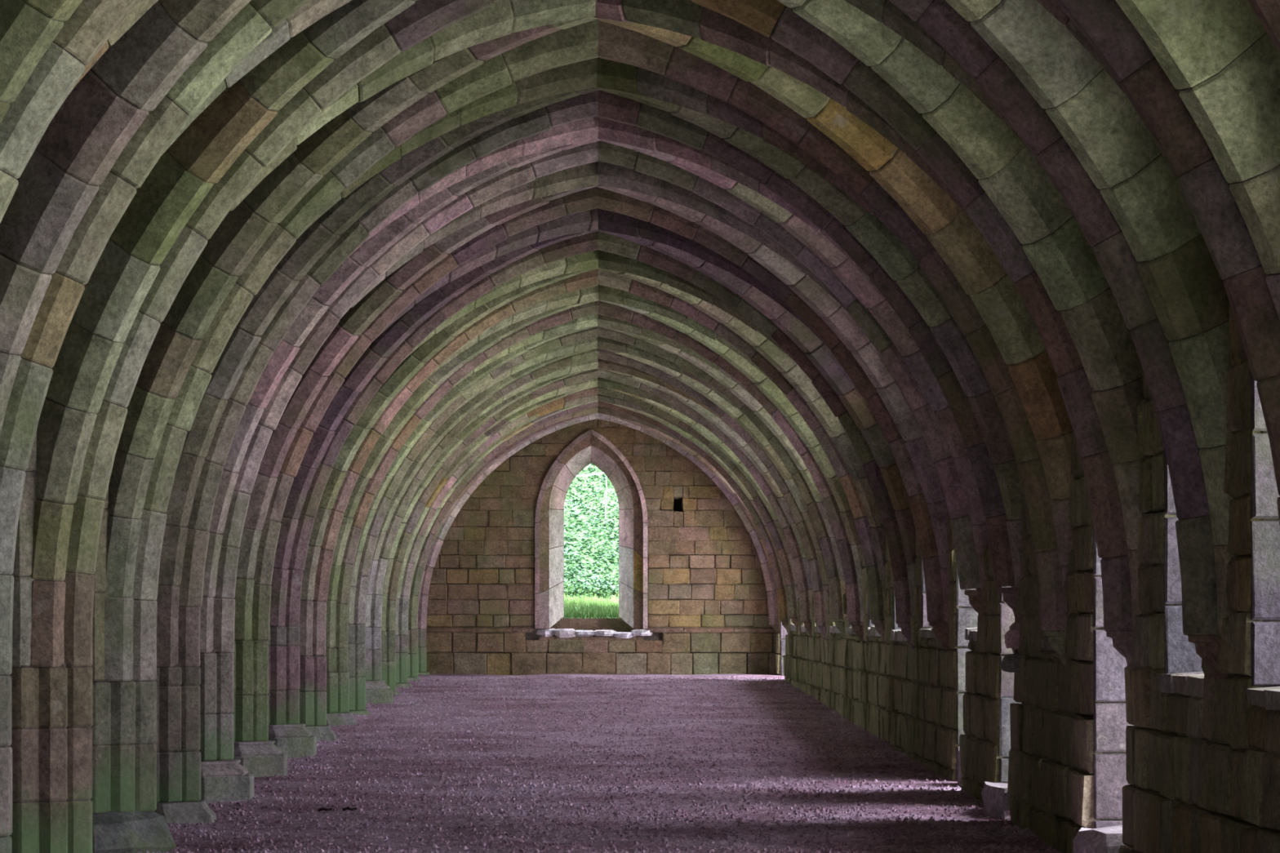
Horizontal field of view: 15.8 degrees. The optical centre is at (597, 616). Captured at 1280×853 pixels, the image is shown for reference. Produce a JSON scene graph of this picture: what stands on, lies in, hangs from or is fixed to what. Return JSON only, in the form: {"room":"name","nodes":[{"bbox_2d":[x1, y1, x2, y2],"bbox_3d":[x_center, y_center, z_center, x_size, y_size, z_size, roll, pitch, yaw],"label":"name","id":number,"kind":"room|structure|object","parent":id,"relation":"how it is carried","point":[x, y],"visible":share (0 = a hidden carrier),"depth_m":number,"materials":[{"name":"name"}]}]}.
{"room":"vaulted stone cloister","nodes":[
{"label":"vaulted stone cloister","id":0,"kind":"room"},
{"bbox_2d":[426,418,780,675],"bbox_3d":[-3.250,-1.239,81.675,15.900,7.379,1.050,0,0,0],"label":"wall","id":1,"kind":"structure","parent":0,"point":[708,609],"depth_m":81.20,"materials":[{"name":"stone"}]},
{"bbox_2d":[534,429,653,650],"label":"window","id":2,"kind":"structure","parent":1,"relation":"in","point":[580,453],"depth_m":81.26,"materials":[{"name":"stone"}]},
{"bbox_2d":[167,673,1059,852],"bbox_3d":[-2.850,1.529,36.900,15.100,1.044,88.800,0,0,0],"label":"floor","id":3,"kind":"structure","parent":0,"point":[1002,835],"depth_m":41.12,"materials":[{"name":"gravel"}]},
{"bbox_2d":[0,674,12,852],"bbox_3d":[-3.450,0.990,23.640,1.092,1.420,1.092,0,0,0],"label":"pier","id":4,"kind":"object","parent":3,"relation":"on","point":[6,752],"visible":1,"depth_m":23.57,"materials":[{"name":"stone"}]},
{"bbox_2d":[10,431,36,666],"bbox_3d":[-3.450,-1.992,25.549,0.309,4.584,3.821,0,0,0],"label":"arch","id":5,"kind":"object","parent":4,"relation":"on","point":[22,571],"visible":0.26,"depth_m":27.05,"materials":[{"name":"stone"}]},
{"bbox_2d":[0,0,1124,434],"bbox_3d":[-0.004,-2.000,21.872,7.881,4.600,0.308,0,0,25],"label":"rib","id":6,"kind":"object","parent":4,"relation":"on","point":[81,144],"visible":0.49,"depth_m":22.96,"materials":[{"name":"stone"}]},
{"bbox_2d":[0,0,1219,674],"bbox_3d":[-0.002,-1.998,23.639,6.862,4.596,0.308,0,0,0],"label":"arch","id":7,"kind":"object","parent":4,"relation":"on","point":[255,20],"visible":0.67,"depth_m":23.52,"materials":[{"name":"stone"}]},
{"bbox_2d":[156,0,1148,631],"bbox_3d":[0.002,-1.992,25.545,8.009,4.585,0.307,0,0,-27],"label":"rib","id":8,"kind":"object","parent":4,"relation":"on","point":[1013,178],"visible":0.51,"depth_m":26.71,"materials":[{"name":"stone"}]},
{"bbox_2d":[8,663,93,852],"bbox_3d":[-3.450,0.968,27.450,1.092,1.376,1.092,0,0,0],"label":"pier","id":9,"kind":"object","parent":3,"relation":"on","point":[52,708],"visible":0.91,"depth_m":27.16,"materials":[{"name":"stone"}]},
{"bbox_2d":[30,0,1037,667],"bbox_3d":[-0.004,-1.992,25.547,8.001,4.585,0.306,0,0,27],"label":"rib","id":10,"kind":"object","parent":9,"relation":"on","point":[127,267],"visible":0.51,"depth_m":26.80,"materials":[{"name":"stone"}]},
{"bbox_2d":[62,0,1133,666],"bbox_3d":[0.002,-1.985,27.450,6.880,4.570,0.308,0,0,0],"label":"arch","id":11,"kind":"object","parent":9,"relation":"on","point":[423,19],"visible":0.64,"depth_m":27.33,"materials":[{"name":"stone"}]},
{"bbox_2d":[229,0,1079,630],"bbox_3d":[0.000,-1.979,29.434,8.084,4.558,0.308,0,0,-28],"label":"rib","id":12,"kind":"object","parent":9,"relation":"on","point":[950,230],"visible":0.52,"depth_m":30.40,"materials":[{"name":"stone"}]},
{"bbox_2d":[90,680,176,852],"bbox_3d":[-3.457,1.071,31.392,1.025,1.301,1.113,0,0,-34],"label":"pier","id":13,"kind":"object","parent":3,"relation":"on","point":[124,726],"visible":0.49,"depth_m":31.11,"materials":[{"name":"stone"}]},
{"bbox_2d":[90,487,109,681],"bbox_3d":[-3.450,-1.907,29.438,0.307,4.694,3.978,0,0,0],"label":"arch","id":14,"kind":"object","parent":13,"relation":"on","point":[99,606],"visible":0.02,"depth_m":31.04,"materials":[{"name":"stone"}]},
{"bbox_2d":[130,19,1064,680],"bbox_3d":[0.003,-1.903,31.420,6.880,4.686,0.308,0,0,0],"label":"arch","id":15,"kind":"object","parent":13,"relation":"on","point":[595,38],"visible":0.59,"depth_m":31.29,"materials":[{"name":"stone"}]},
{"bbox_2d":[102,0,1129,681],"bbox_3d":[0.002,-1.906,29.434,8.076,4.692,0.309,0,0,28],"label":"rib","id":16,"kind":"object","parent":13,"relation":"on","point":[244,229],"visible":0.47,"depth_m":30.54,"materials":[{"name":"stone"}]},
{"bbox_2d":[295,57,1025,586],"bbox_3d":[-0.012,-1.895,33.155,7.838,4.671,0.309,0,0,-25],"label":"rib","id":17,"kind":"object","parent":13,"relation":"on","point":[891,254],"visible":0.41,"depth_m":33.93,"materials":[{"name":"stone"}]},
{"bbox_2d":[154,664,217,824],"bbox_3d":[-3.450,0.965,34.900,1.092,1.211,1.092,0,0,0],"label":"pier","id":18,"kind":"object","parent":3,"relation":"on","point":[178,744],"visible":0.45,"depth_m":34.65,"materials":[{"name":"stone"}]},
{"bbox_2d":[155,57,900,666],"bbox_3d":[-0.002,-1.924,33.161,7.869,4.609,0.309,0,0,25],"label":"rib","id":19,"kind":"object","parent":18,"relation":"on","point":[319,237],"visible":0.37,"depth_m":34.05,"materials":[{"name":"stone"}]},
{"bbox_2d":[177,89,1015,666],"bbox_3d":[-0.006,-1.919,34.900,6.867,4.597,0.307,0,0,0],"label":"arch","id":20,"kind":"object","parent":18,"relation":"on","point":[603,104],"visible":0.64,"depth_m":34.78,"materials":[{"name":"stone"}]},
{"bbox_2d":[349,115,989,589],"bbox_3d":[-0.007,-1.915,36.496,7.724,4.589,0.308,0,0,-23],"label":"rib","id":21,"kind":"object","parent":18,"relation":"on","point":[842,265],"visible":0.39,"depth_m":37.19,"materials":[{"name":"stone"}]},
{"bbox_2d":[198,650,253,802],"bbox_3d":[-3.450,0.907,38.100,1.170,1.254,1.170,0,0,0],"label":"pier","id":22,"kind":"object","parent":3,"relation":"on","point":[223,779],"visible":0.41,"depth_m":37.84,"materials":[{"name":"stone"}]},
{"bbox_2d":[213,140,980,652],"bbox_3d":[-0.008,-1.948,38.100,6.846,4.495,0.308,0,0,0],"label":"arch","id":23,"kind":"object","parent":22,"relation":"on","point":[224,618],"visible":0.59,"depth_m":37.98,"materials":[{"name":"stone"}]},
{"bbox_2d":[199,115,1015,653],"bbox_3d":[-0.012,-1.951,36.505,7.730,4.502,0.309,0,0,23],"label":"rib","id":24,"kind":"object","parent":22,"relation":"on","point":[372,249],"visible":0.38,"depth_m":37.25,"materials":[{"name":"stone"}]},
{"bbox_2d":[346,161,951,622],"bbox_3d":[-0.003,-1.938,40.148,8.145,4.477,0.307,0,0,-29],"label":"rib","id":25,"kind":"object","parent":22,"relation":"on","point":[822,303],"visible":0.32,"depth_m":41.10,"materials":[{"name":"stone"}]},
{"bbox_2d":[231,638,287,777],"bbox_3d":[-3.450,0.844,42.200,1.170,1.287,1.170,0,0,0],"label":"pier","id":26,"kind":"object","parent":3,"relation":"on","point":[257,754],"visible":0.4,"depth_m":41.94,"materials":[{"name":"stone"}]},
{"bbox_2d":[252,186,945,639],"bbox_3d":[0.002,-1.975,42.200,6.873,4.390,0.308,0,0,0],"label":"arch","id":27,"kind":"object","parent":26,"relation":"on","point":[593,197],"visible":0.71,"depth_m":42.09,"materials":[{"name":"stone"}]},
{"bbox_2d":[233,160,981,640],"bbox_3d":[-0.010,-1.983,40.155,8.126,4.406,0.308,0,0,29],"label":"rib","id":28,"kind":"object","parent":26,"relation":"on","point":[358,317],"visible":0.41,"depth_m":41.22,"materials":[{"name":"stone"}]},
{"bbox_2d":[371,208,919,616],"bbox_3d":[0.001,-1.966,44.400,8.286,4.371,0.308,0,0,-31],"label":"rib","id":29,"kind":"object","parent":26,"relation":"on","point":[816,351],"visible":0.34,"depth_m":45.46,"materials":[{"name":"stone"}]},
{"bbox_2d":[267,625,316,758],"bbox_3d":[-3.450,0.758,46.600,1.170,1.357,1.170,0,0,0],"label":"pier","id":30,"kind":"object","parent":3,"relation":"on","point":[292,738],"visible":0.42,"depth_m":46.34,"materials":[{"name":"stone"}]},
{"bbox_2d":[298,654,337,741],"bbox_3d":[-3.450,0.903,51.100,1.092,0.965,1.092,0,0,0],"label":"pier","id":31,"kind":"object","parent":3,"relation":"on","point":[313,669],"visible":0.43,"depth_m":50.86,"materials":[{"name":"stone"}]},
{"bbox_2d":[298,249,795,656],"bbox_3d":[-0.001,-1.840,48.850,8.346,4.560,0.306,0,0,32],"label":"rib","id":32,"kind":"object","parent":31,"relation":"on","point":[415,362],"visible":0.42,"depth_m":50.08,"materials":[{"name":"stone"}]},
{"bbox_2d":[312,268,884,655],"bbox_3d":[-0.002,-1.833,51.100,6.880,4.546,0.308,0,0,0],"label":"arch","id":33,"kind":"object","parent":31,"relation":"on","point":[597,277],"visible":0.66,"depth_m":50.99,"materials":[{"name":"stone"}]},
{"bbox_2d":[411,285,866,622],"bbox_3d":[-0.002,-1.828,53.349,8.352,4.536,0.309,0,0,-32],"label":"rib","id":34,"kind":"object","parent":31,"relation":"on","point":[766,385],"visible":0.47,"depth_m":54.45,"materials":[{"name":"stone"}]},
{"bbox_2d":[324,646,357,725],"bbox_3d":[-3.450,0.847,55.600,1.092,0.974,1.092,0,0,0],"label":"pier","id":35,"kind":"object","parent":3,"relation":"on","point":[337,691],"visible":0.35,"depth_m":55.38,"materials":[{"name":"stone"}]},
{"bbox_2d":[325,284,773,648],"bbox_3d":[-0.004,-1.856,53.352,8.349,4.473,0.309,0,0,32],"label":"rib","id":36,"kind":"object","parent":35,"relation":"on","point":[429,385],"visible":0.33,"depth_m":54.53,"materials":[{"name":"stone"}]},
{"bbox_2d":[335,300,860,648],"bbox_3d":[-0.002,-1.851,55.599,6.877,4.462,0.308,0,0,0],"label":"arch","id":37,"kind":"object","parent":35,"relation":"on","point":[602,308],"visible":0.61,"depth_m":55.48,"materials":[{"name":"stone"}]},
{"bbox_2d":[453,313,847,619],"bbox_3d":[-0.002,-1.840,57.599,8.105,4.440,0.308,0,0,-29],"label":"rib","id":38,"kind":"object","parent":35,"relation":"on","point":[748,399],"visible":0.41,"depth_m":58.47,"materials":[{"name":"stone"}]},
{"bbox_2d":[346,623,369,715],"bbox_3d":[-3.450,0.684,59.600,0.995,1.208,0.995,0,0,0],"label":"pier","id":39,"kind":"object","parent":3,"relation":"on","point":[356,647],"visible":0.3,"depth_m":59.44,"materials":[{"name":"stone"}]},
{"bbox_2d":[364,626,393,704],"bbox_3d":[-3.450,0.683,64.100,1.170,1.107,1.170,0,0,0],"label":"pier","id":40,"kind":"object","parent":3,"relation":"on","point":[377,691],"visible":0.32,"depth_m":63.86,"materials":[{"name":"stone"}]},
{"bbox_2d":[364,336,844,627],"bbox_3d":[0.000,-1.941,61.850,8.356,4.182,0.308,0,0,32],"label":"rib","id":41,"kind":"object","parent":40,"relation":"on","point":[453,420],"visible":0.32,"depth_m":62.93,"materials":[{"name":"stone"}]},
{"bbox_2d":[465,358,813,620],"bbox_3d":[-0.006,-1.927,66.346,8.347,4.155,0.308,0,0,-32],"label":"rib","id":42,"kind":"object","parent":40,"relation":"on","point":[729,432],"visible":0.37,"depth_m":67.35,"materials":[{"name":"stone"}]},
{"bbox_2d":[380,630,399,695],"bbox_3d":[-3.450,0.693,68.600,0.995,0.985,0.995,0,0,0],"label":"pier","id":43,"kind":"object","parent":3,"relation":"on","point":[388,637],"visible":0.27,"depth_m":68.46,"materials":[{"name":"stone"}]},
{"bbox_2d":[380,358,734,631],"bbox_3d":[0.003,-1.893,66.349,8.347,4.226,0.307,0,0,32],"label":"rib","id":44,"kind":"object","parent":43,"relation":"on","point":[470,428],"visible":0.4,"depth_m":67.40,"materials":[{"name":"stone"}]},
{"bbox_2d":[386,368,810,631],"bbox_3d":[0.001,-1.884,68.600,6.865,4.208,0.308,0,0,0],"label":"arch","id":45,"kind":"object","parent":43,"relation":"on","point":[404,540],"visible":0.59,"depth_m":68.48,"materials":[{"name":"stone"}]},
{"bbox_2d":[477,377,799,615],"bbox_3d":[-0.006,-1.877,70.846,8.352,4.195,0.308,0,0,-32],"label":"rib","id":46,"kind":"object","parent":43,"relation":"on","point":[699,428],"visible":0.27,"depth_m":71.82,"materials":[{"name":"stone"}]},
{"bbox_2d":[395,634,412,688],"bbox_3d":[-3.450,0.707,73.100,0.995,0.854,0.995,0,0,0],"label":"pier","id":47,"kind":"object","parent":3,"relation":"on","point":[402,641],"visible":0.34,"depth_m":72.95,"materials":[{"name":"stone"}]},
{"bbox_2d":[395,377,711,635],"bbox_3d":[-0.004,-1.833,70.853,8.346,4.266,0.307,0,0,32],"label":"rib","id":48,"kind":"object","parent":47,"relation":"on","point":[602,382],"visible":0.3,"depth_m":71.85,"materials":[{"name":"stone"}]},
{"bbox_2d":[398,386,797,635],"bbox_3d":[-0.005,-1.827,73.100,6.869,4.253,0.309,0,0,0],"label":"arch","id":49,"kind":"object","parent":47,"relation":"on","point":[786,569],"visible":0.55,"depth_m":72.98,"materials":[{"name":"stone"}]},
{"bbox_2d":[493,394,788,618],"bbox_3d":[0.004,-1.821,75.027,8.026,4.243,0.308,0,0,-28],"label":"rib","id":50,"kind":"object","parent":47,"relation":"on","point":[593,397],"visible":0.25,"depth_m":75.67,"materials":[{"name":"stone"}]},
{"bbox_2d":[407,628,421,680],"bbox_3d":[-3.450,0.645,76.950,0.995,0.890,0.995,0,0,0],"label":"pier","id":51,"kind":"object","parent":3,"relation":"on","point":[412,655],"visible":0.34,"depth_m":76.81,"materials":[{"name":"stone"}]},
{"bbox_2d":[408,394,706,611],"bbox_3d":[0.000,-1.859,75.024,8.032,4.159,0.308,0,0,28],"label":"rib","id":52,"kind":"object","parent":51,"relation":"on","point":[600,397],"visible":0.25,"depth_m":75.69,"materials":[{"name":"stone"}]},
{"bbox_2d":[408,400,787,629],"bbox_3d":[0.001,-1.856,76.949,6.886,4.152,0.308,0,0,0],"label":"arch","id":53,"kind":"object","parent":51,"relation":"on","point":[415,586],"visible":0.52,"depth_m":76.84,"materials":[{"name":"stone"}]},
{"bbox_2d":[417,627,430,675],"bbox_3d":[-3.450,0.622,81.000,0.995,0.843,0.995,0,0,0],"label":"pier","id":54,"kind":"object","parent":3,"relation":"on","point":[422,650],"visible":0.23,"depth_m":80.86,"materials":[{"name":"stone"}]},
{"bbox_2d":[417,406,697,627],"bbox_3d":[0.002,-1.847,78.974,7.254,4.134,4.188,0,0,0],"label":"rib","id":55,"kind":"object","parent":54,"relation":"on","point":[600,410],"visible":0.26,"depth_m":79.67,"materials":[{"name":"stone"}]},
{"bbox_2d":[137,675,1062,852],"bbox_3d":[-0.025,1.364,50.242,6.405,0.716,57.545,0,0,0],"label":"gravel","id":56,"kind":"object","parent":3,"relation":"on","point":[616,812],"visible":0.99,"depth_m":40.38,"materials":[{"name":"gravel"}]},
{"bbox_2d":[957,749,963,786],"bbox_3d":[3.245,1.345,40.503,0.160,0.376,0.554,0,0,0],"label":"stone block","id":57,"kind":"object","parent":3,"relation":"on","point":[960,776],"visible":0.22,"depth_m":40.40,"materials":[{"name":"grey stone"}]},
{"bbox_2d":[980,781,1012,819],"bbox_3d":[3.162,1.439,35.897,0.355,0.279,1.357,0,0,0],"label":"step","id":58,"kind":"structure","parent":3,"relation":"on","point":[995,796],"depth_m":35.48,"materials":[{"name":"stone"}]},
{"bbox_2d":[1073,825,1124,852],"bbox_3d":[3.133,1.484,28.345,0.406,0.373,1.279,0,0,0],"label":"step","id":59,"kind":"structure","parent":3,"relation":"on","point":[1108,839],"depth_m":28.01,"materials":[{"name":"stone"}]},
{"bbox_3d":[-3.450,0.970,20.100,1.092,1.540,1.092,0,0,0],"label":"pier","id":60,"kind":"object","parent":3,"relation":"on","visible":0},
{"bbox_2d":[0,0,1248,124],"bbox_3d":[-0.003,-2.057,18.352,7.862,4.555,0.306,0,0,25],"label":"rib","id":61,"kind":"object","parent":60,"relation":"on","point":[28,28],"visible":0.79,"depth_m":19.39,"materials":[{"name":"stone"}]},
{"bbox_2d":[0,0,1279,528],"bbox_3d":[-0.006,-2.047,20.099,6.873,4.534,0.308,0,0,0],"label":"arch","id":62,"kind":"object","parent":60,"relation":"on","point":[1225,233],"visible":0.71,"depth_m":19.98,"materials":[{"name":"stone"}]},
{"bbox_2d":[68,0,1239,635],"bbox_3d":[-0.003,-2.045,21.869,7.888,4.530,0.308,0,0,-25],"label":"rib","id":63,"kind":"object","parent":60,"relation":"on","point":[1177,270],"visible":0.63,"depth_m":23.04,"materials":[{"name":"stone"}]},
{"bbox_2d":[775,303,1279,852],"bbox_3d":[3.900,-1.057,37.450,1.600,6.786,89.900,0,0,0],"label":"wall","id":64,"kind":"structure","parent":0,"point":[1202,774],"depth_m":30.00,"materials":[{"name":"stone"}]},
{"bbox_2d":[780,622,787,675],"bbox_3d":[3.945,-0.270,80.487,1.510,2.659,0.066,0,0,0],"label":"door","id":65,"kind":"structure","parent":64,"relation":"in","point":[783,630],"depth_m":80.47,"materials":[{"name":"stone"}]},
{"bbox_2d":[779,618,789,634],"bbox_3d":[3.324,0.178,76.950,0.532,0.270,0.532,0,0,45],"label":"corbel","id":66,"kind":"object","parent":64,"relation":"attached to","point":[784,622],"visible":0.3,"depth_m":76.86,"materials":[{"name":"stone"}]},
{"bbox_2d":[789,615,799,630],"bbox_3d":[3.324,0.125,73.100,0.532,0.270,0.532,0,0,45],"label":"corbel","id":67,"kind":"object","parent":64,"relation":"attached to","point":[794,619],"visible":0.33,"depth_m":73.00,"materials":[{"name":"stone"}]},
{"bbox_2d":[801,620,812,636],"bbox_3d":[3.324,0.194,68.600,0.532,0.270,0.532,0,0,45],"label":"corbel","id":68,"kind":"object","parent":64,"relation":"attached to","point":[807,624],"visible":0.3,"depth_m":68.51,"materials":[{"name":"stone"}]},
{"bbox_2d":[815,623,828,640],"bbox_3d":[3.324,0.234,64.100,0.532,0.270,0.532,0,0,45],"label":"corbel","id":69,"kind":"object","parent":64,"relation":"attached to","point":[822,627],"visible":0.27,"depth_m":64.02,"materials":[{"name":"stone"}]},
{"bbox_2d":[832,619,844,639],"bbox_3d":[3.324,0.170,59.600,0.532,0.270,0.532,0,0,-45],"label":"corbel","id":70,"kind":"object","parent":64,"relation":"attached to","point":[839,624],"visible":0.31,"depth_m":59.51,"materials":[{"name":"stone"}]},
{"bbox_2d":[848,622,863,641],"bbox_3d":[3.324,0.205,55.600,0.532,0.270,0.532,0,0,-45],"label":"corbel","id":71,"kind":"object","parent":64,"relation":"attached to","point":[857,627],"visible":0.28,"depth_m":55.50,"materials":[{"name":"stone"}]},
{"bbox_2d":[865,591,881,636],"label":"window","id":72,"kind":"structure","parent":64,"relation":"in","point":[870,632],"depth_m":53.93,"materials":[{"name":"stone"}]},
{"bbox_2d":[871,620,886,644],"bbox_3d":[3.324,0.180,51.100,0.532,0.270,0.532,0,0,-45],"label":"corbel","id":73,"kind":"object","parent":64,"relation":"attached to","point":[879,625],"visible":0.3,"depth_m":51.01,"materials":[{"name":"stone"}]},
{"bbox_2d":[889,580,908,641],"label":"window","id":74,"kind":"structure","parent":64,"relation":"in","point":[895,634],"depth_m":49.54,"materials":[{"name":"stone"}]},
{"bbox_2d":[897,623,914,649],"bbox_3d":[3.324,0.210,46.600,0.532,0.270,0.532,0,0,-45],"label":"corbel","id":75,"kind":"object","parent":64,"relation":"attached to","point":[905,628],"visible":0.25,"depth_m":46.52,"materials":[{"name":"stone"}]},
{"bbox_2d":[918,558,935,638],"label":"window","id":76,"kind":"structure","parent":64,"relation":"in","point":[924,633],"depth_m":45.36,"materials":[{"name":"stone"}]},
{"bbox_2d":[928,622,951,651],"bbox_3d":[3.324,0.186,42.200,0.532,0.270,0.532,0,0,45],"label":"corbel","id":77,"kind":"object","parent":64,"relation":"attached to","point":[940,629],"visible":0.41,"depth_m":42.11,"materials":[{"name":"stone"}]},
{"bbox_2d":[955,564,977,782],"bbox_3d":[3.946,0.046,40.986,1.509,2.890,0.067,0,0,0],"label":"door","id":78,"kind":"structure","parent":64,"relation":"in","point":[966,618],"depth_m":40.97,"materials":[{"name":"stone"}]},
{"bbox_2d":[964,627,977,641],"bbox_3d":[3.941,0.101,39.100,1.550,0.220,1.188,0,0,0],"label":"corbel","id":79,"kind":"structure","parent":64,"relation":"in","point":[971,633],"depth_m":39.29,"materials":[{"name":"stone"}]},
{"bbox_2d":[964,589,986,623],"bbox_3d":[3.324,-0.065,38.100,0.532,0.310,0.532,0,0,-45],"label":"corbel","id":80,"kind":"object","parent":64,"relation":"attached to","point":[977,598],"visible":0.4,"depth_m":38.00,"materials":[{"name":"stone"}]},
{"bbox_2d":[998,586,1022,672],"bbox_3d":[3.324,0.103,34.900,0.532,0.647,0.532,0,0,45],"label":"corbel","id":81,"kind":"object","parent":64,"relation":"attached to","point":[1011,662],"visible":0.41,"depth_m":34.85,"materials":[{"name":"stone"}]},
{"bbox_2d":[999,586,1022,782],"bbox_3d":[3.945,0.024,36.588,1.510,3.043,0.063,0,0,0],"label":"door","id":82,"kind":"structure","parent":64,"relation":"in","point":[1006,617],"depth_m":36.57,"materials":[{"name":"stone"}]},
{"bbox_2d":[1040,635,1053,650],"bbox_3d":[3.939,-0.665,32.488,1.561,1.817,0.964,0,0,0],"label":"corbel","id":83,"kind":"structure","parent":64,"relation":"in","point":[1045,646],"depth_m":32.52,"materials":[{"name":"stone"}]},
{"bbox_2d":[1042,631,1066,666],"bbox_3d":[3.324,0.225,31.420,0.532,0.250,0.532,0,0,45],"label":"corbel","id":84,"kind":"object","parent":64,"relation":"attached to","point":[1055,639],"visible":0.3,"depth_m":31.33,"materials":[{"name":"stone"}]},
{"bbox_2d":[1093,522,1133,828],"bbox_3d":[3.945,-0.032,29.636,1.510,3.326,0.068,0,0,0],"label":"door","id":85,"kind":"structure","parent":64,"relation":"in","point":[1110,723],"depth_m":29.61,"materials":[{"name":"stone"}]},
{"bbox_2d":[1106,631,1140,670],"bbox_3d":[3.324,0.215,27.450,0.532,0.250,0.532,0,0,45],"label":"corbel","id":86,"kind":"object","parent":64,"relation":"attached to","point":[1122,642],"visible":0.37,"depth_m":27.37,"materials":[{"name":"stone"}]},
{"bbox_2d":[1158,448,1204,697],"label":"window","id":87,"kind":"structure","parent":64,"relation":"in","point":[1184,674],"depth_m":25.91,"materials":[{"name":"stone"}]},
{"bbox_2d":[1188,635,1234,682],"bbox_3d":[3.324,0.220,23.640,0.532,0.240,0.532,0,0,-45],"label":"corbel","id":88,"kind":"object","parent":64,"relation":"attached to","point":[1206,647],"visible":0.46,"depth_m":23.56,"materials":[{"name":"stone"}]},
{"bbox_2d":[1245,371,1279,710],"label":"window","id":89,"kind":"structure","parent":64,"relation":"in","point":[1265,535],"depth_m":22.47,"materials":[{"name":"stone"}]},
{"bbox_3d":[-2.825,-2.154,37.750,15.050,4.557,87.500,0,0,0],"label":"ceiling","id":90,"kind":"structure","parent":0,"visible":0},
{"bbox_2d":[347,314,750,624],"bbox_3d":[0.003,-1.981,57.598,8.089,4.162,0.310,0,0,29],"label":"rib","id":91,"kind":"object","parent":90,"relation":"attached to","point":[455,393],"visible":0.25,"depth_m":58.50,"materials":[{"name":"stone"}]},
{"bbox_2d":[270,208,831,626],"bbox_3d":[0.001,-2.026,44.400,8.282,4.252,0.308,0,0,31],"label":"rib","id":92,"kind":"object","parent":90,"relation":"attached to","point":[383,346],"visible":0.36,"depth_m":45.55,"materials":[{"name":"stone"}]},
{"bbox_2d":[284,231,911,626],"bbox_3d":[-0.003,-2.018,46.600,6.877,4.235,0.309,0,0,0],"label":"arch","id":93,"kind":"object","parent":90,"relation":"attached to","point":[597,240],"visible":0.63,"depth_m":46.48,"materials":[{"name":"stone"}]},
{"bbox_2d":[370,348,825,626],"bbox_3d":[0.005,-1.932,64.100,6.876,4.163,0.307,0,0,0],"label":"arch","id":94,"kind":"object","parent":90,"relation":"attached to","point":[809,548],"visible":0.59,"depth_m":63.98,"materials":[{"name":"stone"}]},
{"bbox_2d":[417,413,777,628],"bbox_3d":[-0.001,-1.841,81.000,6.863,4.122,0.309,0,0,0],"label":"arch","id":95,"kind":"object","parent":90,"relation":"attached to","point":[432,559],"visible":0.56,"depth_m":80.89,"materials":[{"name":"stone"}]},
{"bbox_2d":[353,326,843,623],"bbox_3d":[0.005,-1.973,59.600,6.879,4.146,0.307,0,0,0],"label":"arch","id":96,"kind":"object","parent":90,"relation":"attached to","point":[836,600],"visible":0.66,"depth_m":59.49,"materials":[{"name":"stone"}]},
{"bbox_2d":[497,406,778,625],"bbox_3d":[-0.001,-1.850,78.973,7.246,4.139,4.195,0,0,0],"label":"rib","id":97,"kind":"object","parent":90,"relation":"attached to","point":[593,410],"visible":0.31,"depth_m":79.75,"materials":[{"name":"stone"}]},
{"bbox_2d":[451,337,830,623],"bbox_3d":[-0.001,-1.968,61.849,8.334,4.135,0.308,0,0,-32],"label":"rib","id":98,"kind":"object","parent":90,"relation":"attached to","point":[743,420],"visible":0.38,"depth_m":62.89,"materials":[{"name":"stone"}]},
{"bbox_2d":[404,249,888,619],"bbox_3d":[0.002,-2.012,48.852,8.353,4.224,0.309,0,0,-32],"label":"rib","id":99,"kind":"object","parent":90,"relation":"attached to","point":[784,363],"visible":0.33,"depth_m":49.93,"materials":[{"name":"stone"}]},
{"bbox_2d":[1115,0,1279,319],"bbox_3d":[-0.001,-2.111,18.349,7.861,4.420,0.307,0,0,-25],"label":"rib","id":100,"kind":"object","parent":90,"relation":"attached to","point":[1224,64],"visible":0.98,"depth_m":19.48,"materials":[{"name":"stone"}]},
{"bbox_2d":[1248,0,1279,51],"bbox_3d":[0.002,-2.123,16.601,6.877,4.445,0.307,0,0,0],"label":"arch","id":101,"kind":"object","parent":90,"relation":"attached to","point":[1268,11],"visible":1,"depth_m":16.54,"materials":[{"name":"stone"}]},
{"label":"outside","id":102,"kind":"structure","parent":0,"visible":0},
{"bbox_2d":[564,462,618,617],"bbox_3d":[0.000,-8.433,97.100,32.000,17.346,29.800,0,0,0],"label":"hedge","id":103,"kind":"object","parent":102,"point":[576,546],"visible":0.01,"depth_m":88.06,"materials":[{"name":"green plant"}]},
{"bbox_2d":[563,581,619,617],"bbox_3d":[-0.101,-0.424,84.549,4.888,0.944,3.981,0,0,0],"label":"grass","id":104,"kind":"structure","parent":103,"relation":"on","point":[603,608],"depth_m":84.23,"materials":[{"name":"green plant"}]},
{"bbox_2d":[604,475,607,524],"bbox_3d":[0.155,-2.164,88.400,0.053,1.128,0.038,0,0,0],"label":"stem","id":105,"kind":"object","parent":103,"relation":"on","point":[606,500],"visible":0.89,"depth_m":88.38,"materials":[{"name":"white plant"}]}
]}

